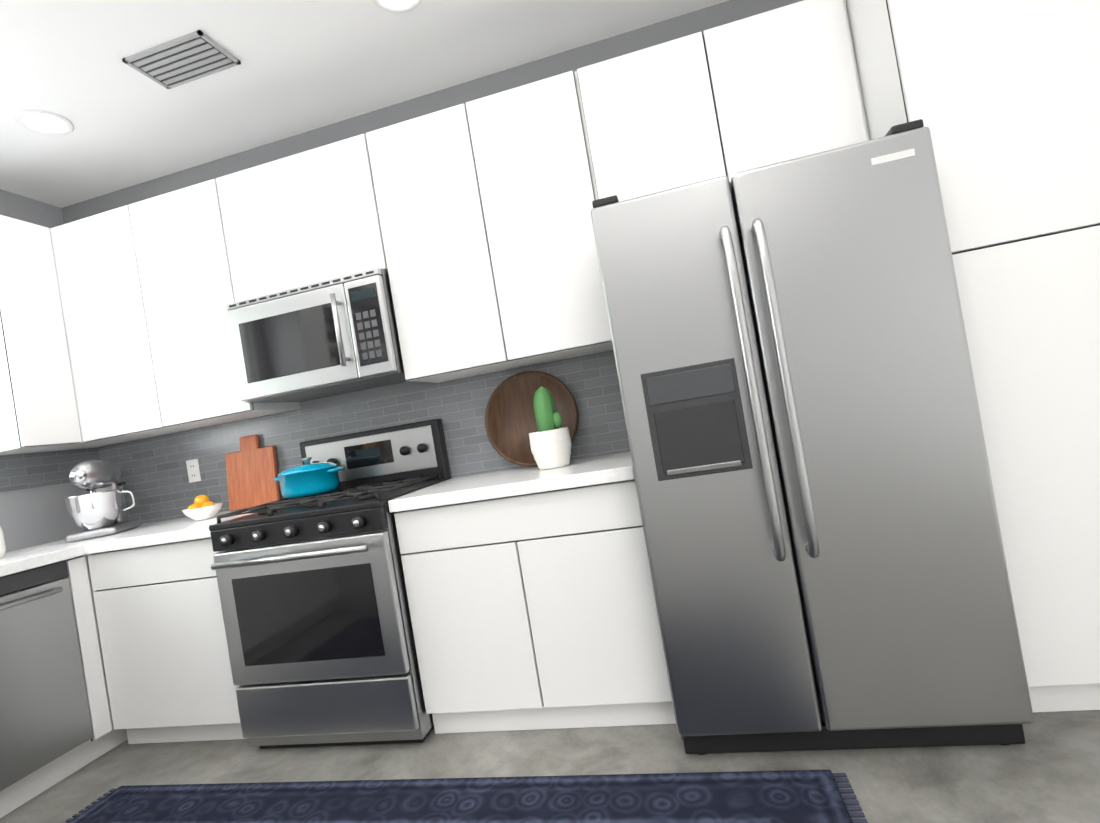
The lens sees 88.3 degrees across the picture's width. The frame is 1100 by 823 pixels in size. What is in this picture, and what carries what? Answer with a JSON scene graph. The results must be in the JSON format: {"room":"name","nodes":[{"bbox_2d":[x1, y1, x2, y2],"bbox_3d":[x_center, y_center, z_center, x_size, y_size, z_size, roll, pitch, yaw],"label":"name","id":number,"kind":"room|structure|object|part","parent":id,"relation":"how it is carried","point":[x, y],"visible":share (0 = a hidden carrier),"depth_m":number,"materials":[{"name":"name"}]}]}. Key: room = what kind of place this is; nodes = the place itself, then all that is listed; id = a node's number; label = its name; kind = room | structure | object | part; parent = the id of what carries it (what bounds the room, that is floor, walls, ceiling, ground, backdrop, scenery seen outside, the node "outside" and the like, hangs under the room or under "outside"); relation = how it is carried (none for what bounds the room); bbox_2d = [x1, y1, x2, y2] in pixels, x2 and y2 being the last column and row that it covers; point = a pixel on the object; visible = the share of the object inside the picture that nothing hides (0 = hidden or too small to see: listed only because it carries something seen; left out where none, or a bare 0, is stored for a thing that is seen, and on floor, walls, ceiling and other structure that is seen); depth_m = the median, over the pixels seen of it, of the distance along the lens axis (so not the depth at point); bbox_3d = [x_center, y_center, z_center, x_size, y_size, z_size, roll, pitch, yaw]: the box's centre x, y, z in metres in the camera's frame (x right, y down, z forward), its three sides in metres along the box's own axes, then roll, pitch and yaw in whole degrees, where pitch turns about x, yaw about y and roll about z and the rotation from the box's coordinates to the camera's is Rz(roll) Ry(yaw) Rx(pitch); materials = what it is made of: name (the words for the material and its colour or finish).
{"room":"kitchen","nodes":[
{"label":"kitchen","id":0,"kind":"room"},
{"bbox_2d":[0,189,96,551],"bbox_3d":[-3.380,0.291,-0.316,0.120,2.740,7.200,-10,-1,13],"label":"wall","id":1,"kind":"structure","parent":0,"point":[34,516],"depth_m":2.89,"materials":[{"name":"grey paint"}]},
{"bbox_2d":[0,215,83,454],"bbox_3d":[-2.562,-0.345,2.685,0.348,1.070,0.259,-10,-1,13],"label":"upper cabinet","id":2,"kind":"object","parent":1,"relation":"attached to","point":[38,413],"depth_m":2.63,"materials":[{"name":"white wood"}]},
{"bbox_2d":[0,448,99,491],"bbox_3d":[-2.859,0.465,1.560,0.008,0.458,3.320,-10,-1,13],"label":"backsplash","id":3,"kind":"structure","parent":1,"relation":"attached to","point":[28,470],"depth_m":2.87,"materials":[{"name":"tile"}]},
{"bbox_2d":[0,0,728,207],"bbox_3d":[-0.955,-1.548,-0.898,5.640,0.080,7.440,-10,-1,13],"label":"ceiling","id":4,"kind":"structure","parent":0,"point":[306,66],"depth_m":2.39,"materials":[{"name":"white paint"}]},
{"bbox_2d":[14,110,73,134],"bbox_3d":[-2.191,-1.251,2.459,0.196,0.009,0.196,-10,-1,13],"label":"recessed light","id":5,"kind":"object","parent":4,"relation":"in","point":[44,122],"visible":1,"depth_m":2.45,"materials":[{"name":"white"}]},
{"bbox_2d":[122,30,240,88],"bbox_3d":[-1.443,-1.377,2.228,0.360,0.012,0.200,-10,-1,13],"label":"ceiling vent","id":6,"kind":"object","parent":4,"relation":"in","point":[189,57],"visible":0.94,"depth_m":2.21,"materials":[{"name":"grey metal"}]},
{"bbox_2d":[372,0,421,12],"bbox_3d":[-0.559,-1.527,2.068,0.196,0.009,0.196,-10,-1,13],"label":"recessed light","id":7,"kind":"object","parent":4,"relation":"in","point":[397,6],"visible":1,"depth_m":2.12,"materials":[{"name":"white"}]},
{"bbox_2d":[61,0,803,522],"bbox_3d":[0.071,-0.239,2.654,5.640,2.740,0.120,-10,-1,13],"label":"wall","id":8,"kind":"structure","parent":0,"point":[629,42],"depth_m":2.72,"materials":[{"name":"grey paint"}]},
{"bbox_2d":[48,179,300,447],"bbox_3d":[-1.872,-0.457,2.840,0.986,1.070,0.348,-10,-1,13],"label":"upper cabinet","id":9,"kind":"object","parent":8,"relation":"attached to","point":[146,285],"depth_m":2.67,"materials":[{"name":"white wood"}]},
{"bbox_2d":[216,132,387,301],"bbox_3d":[-1.069,-0.836,2.653,0.760,0.590,0.348,-10,-1,13],"label":"upper cabinet","id":10,"kind":"object","parent":8,"relation":"attached to","point":[311,216],"depth_m":2.48,"materials":[{"name":"white wood"}]},
{"bbox_2d":[226,268,407,402],"bbox_3d":[-0.997,-0.322,2.587,0.754,0.440,0.469,-10,-1,13],"label":"microwave","id":11,"kind":"object","parent":10,"relation":"attached to","point":[329,338],"visible":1,"depth_m":2.41,"materials":[{"name":"silver metal"}]},
{"bbox_2d":[96,350,629,523],"bbox_3d":[-1.045,0.182,2.847,2.970,0.458,0.008,-10,-1,13],"label":"backsplash","id":12,"kind":"structure","parent":8,"relation":"attached to","point":[155,478],"depth_m":2.81,"materials":[{"name":"tile"}]},
{"bbox_2d":[186,459,200,482],"bbox_3d":[-1.910,0.318,3.034,0.075,0.120,0.008,-10,-1,13],"label":"wall outlet","id":13,"kind":"object","parent":12,"relation":"attached to","point":[193,470],"visible":1,"depth_m":3.03,"materials":[{"name":"white plastic"}]},
{"bbox_2d":[368,71,612,382],"bbox_3d":[-0.223,-0.735,2.467,0.912,1.070,0.348,-10,-1,13],"label":"upper cabinet","id":14,"kind":"object","parent":8,"relation":"attached to","point":[468,226],"depth_m":2.29,"materials":[{"name":"white wood"}]},
{"bbox_2d":[576,0,869,201],"bbox_3d":[0.650,-1.131,2.263,0.982,0.580,0.348,-10,-1,13],"label":"upper cabinet","id":15,"kind":"object","parent":8,"relation":"attached to","point":[781,84],"depth_m":2.09,"materials":[{"name":"white wood"}]},
{"bbox_2d":[0,710,1099,822],"bbox_3d":[-0.495,1.224,-0.937,5.640,0.060,7.440,-10,-1,13],"label":"floor","id":16,"kind":"structure","parent":0,"point":[1048,771],"depth_m":1.79,"materials":[{"name":"concrete"}]},
{"bbox_2d":[0,559,95,817],"bbox_3d":[-2.309,1.097,2.096,0.623,0.864,0.653,-10,-1,13],"label":"dishwasher","id":17,"kind":"object","parent":16,"relation":"on","point":[46,737],"depth_m":2.20,"materials":[{"name":"silver metal"}]},
{"bbox_2d":[68,535,247,758],"bbox_3d":[-1.540,0.977,2.620,0.718,0.864,0.697,-10,-1,13],"label":"base cabinet","id":18,"kind":"object","parent":16,"relation":"on","point":[154,652],"depth_m":2.37,"materials":[{"name":"white wood"}]},
{"bbox_2d":[0,543,83,578],"bbox_3d":[-2.482,0.694,1.587,0.643,0.116,1.825,-10,-1,13],"label":"countertop","id":19,"kind":"structure","parent":18,"relation":"on","point":[23,560],"depth_m":2.27,"materials":[{"name":"white stone"}]},
{"bbox_2d":[0,526,5,558],"bbox_3d":[-2.366,0.499,2.334,0.144,0.249,0.174,-10,-1,13],"label":"pitcher","id":20,"kind":"object","parent":19,"relation":"on","point":[2,547],"visible":0.94,"depth_m":2.37,"materials":[{"name":"white ceramic"}]},
{"bbox_2d":[5,509,252,554],"bbox_3d":[-1.897,0.577,2.718,1.315,0.044,0.643,-10,-1,13],"label":"countertop","id":21,"kind":"structure","parent":18,"relation":"on","point":[172,528],"depth_m":2.46,"materials":[{"name":"white stone"}]},
{"bbox_2d":[62,460,139,541],"bbox_3d":[-2.194,0.417,2.769,0.329,0.366,0.349,-10,-1,13],"label":"stand mixer","id":22,"kind":"object","parent":21,"relation":"on","point":[100,509],"visible":1,"depth_m":2.66,"materials":[{"name":"silver metal"}]},
{"bbox_2d":[182,495,222,520],"bbox_3d":[-1.645,0.451,2.683,0.170,0.116,0.170,-10,-1,13],"label":"bowl","id":23,"kind":"object","parent":21,"relation":"on","point":[203,507],"visible":1,"depth_m":2.65,"materials":[{"name":"white ceramic"}]},
{"bbox_2d":[225,434,279,510],"bbox_3d":[-1.537,0.308,2.920,0.290,0.369,0.058,-10,-1,13],"label":"cutting board","id":24,"kind":"object","parent":21,"relation":"on","point":[251,469],"visible":0.88,"depth_m":2.91,"materials":[{"name":"brown wood"}]},
{"bbox_2d":[209,418,450,748],"bbox_3d":[-0.861,0.692,2.430,0.752,1.199,0.741,-10,-1,13],"label":"range","id":25,"kind":"object","parent":16,"relation":"on","point":[317,621],"depth_m":2.14,"materials":[{"name":"silver metal"}]},
{"bbox_3d":[-1.100,0.293,2.589,0.334,0.168,0.258,-10,-1,13],"label":"teal dutch oven","id":26,"kind":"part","parent":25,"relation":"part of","materials":[{"name":"blue metal"}]},
{"bbox_2d":[66,770,867,822],"bbox_3d":[-0.560,1.227,1.204,2.570,0.012,1.350,-10,-1,13],"label":"rug","id":27,"kind":"object","parent":16,"relation":"on","point":[800,796],"visible":1,"depth_m":1.69,"materials":[{"name":"blue fabric"}]},
{"bbox_2d":[394,479,675,733],"bbox_3d":[-0.011,0.719,2.314,0.914,0.864,0.618,-10,-1,13],"label":"base cabinet","id":28,"kind":"object","parent":16,"relation":"on","point":[531,598],"depth_m":2.01,"materials":[{"name":"white wood"}]},
{"bbox_2d":[388,451,634,514],"bbox_3d":[-0.089,0.272,2.308,0.911,0.044,0.643,-10,-1,13],"label":"countertop","id":29,"kind":"structure","parent":28,"relation":"on","point":[618,468],"depth_m":2.05,"materials":[{"name":"white stone"}]},
{"bbox_2d":[485,371,578,466],"bbox_3d":[-0.084,0.032,2.545,0.430,0.431,0.095,-10,-1,13],"label":"round tray","id":30,"kind":"object","parent":29,"relation":"on","point":[510,422],"visible":0.75,"depth_m":2.56,"materials":[{"name":"brown wood"}]},
{"bbox_2d":[529,386,571,469],"bbox_3d":[-0.009,0.063,2.351,0.173,0.340,0.173,-10,-1,13],"label":"cactus pot","id":31,"kind":"object","parent":29,"relation":"on","point":[550,442],"visible":1,"depth_m":2.30,"materials":[{"name":"white ceramic"}]},
{"bbox_2d":[590,119,1033,754],"bbox_3d":[0.796,0.128,1.981,0.953,1.758,0.854,-10,-1,13],"label":"refrigerator","id":32,"kind":"object","parent":16,"relation":"on","point":[820,521],"visible":1,"depth_m":1.62,"materials":[{"name":"grey metal"}]},
{"bbox_2d":[845,0,1099,711],"bbox_3d":[1.572,-0.346,1.927,0.680,2.439,0.638,-10,-1,13],"label":"pantry cabinet","id":33,"kind":"object","parent":16,"relation":"on","point":[1000,99],"visible":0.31,"depth_m":1.65,"materials":[{"name":"white wood"}]}
]}

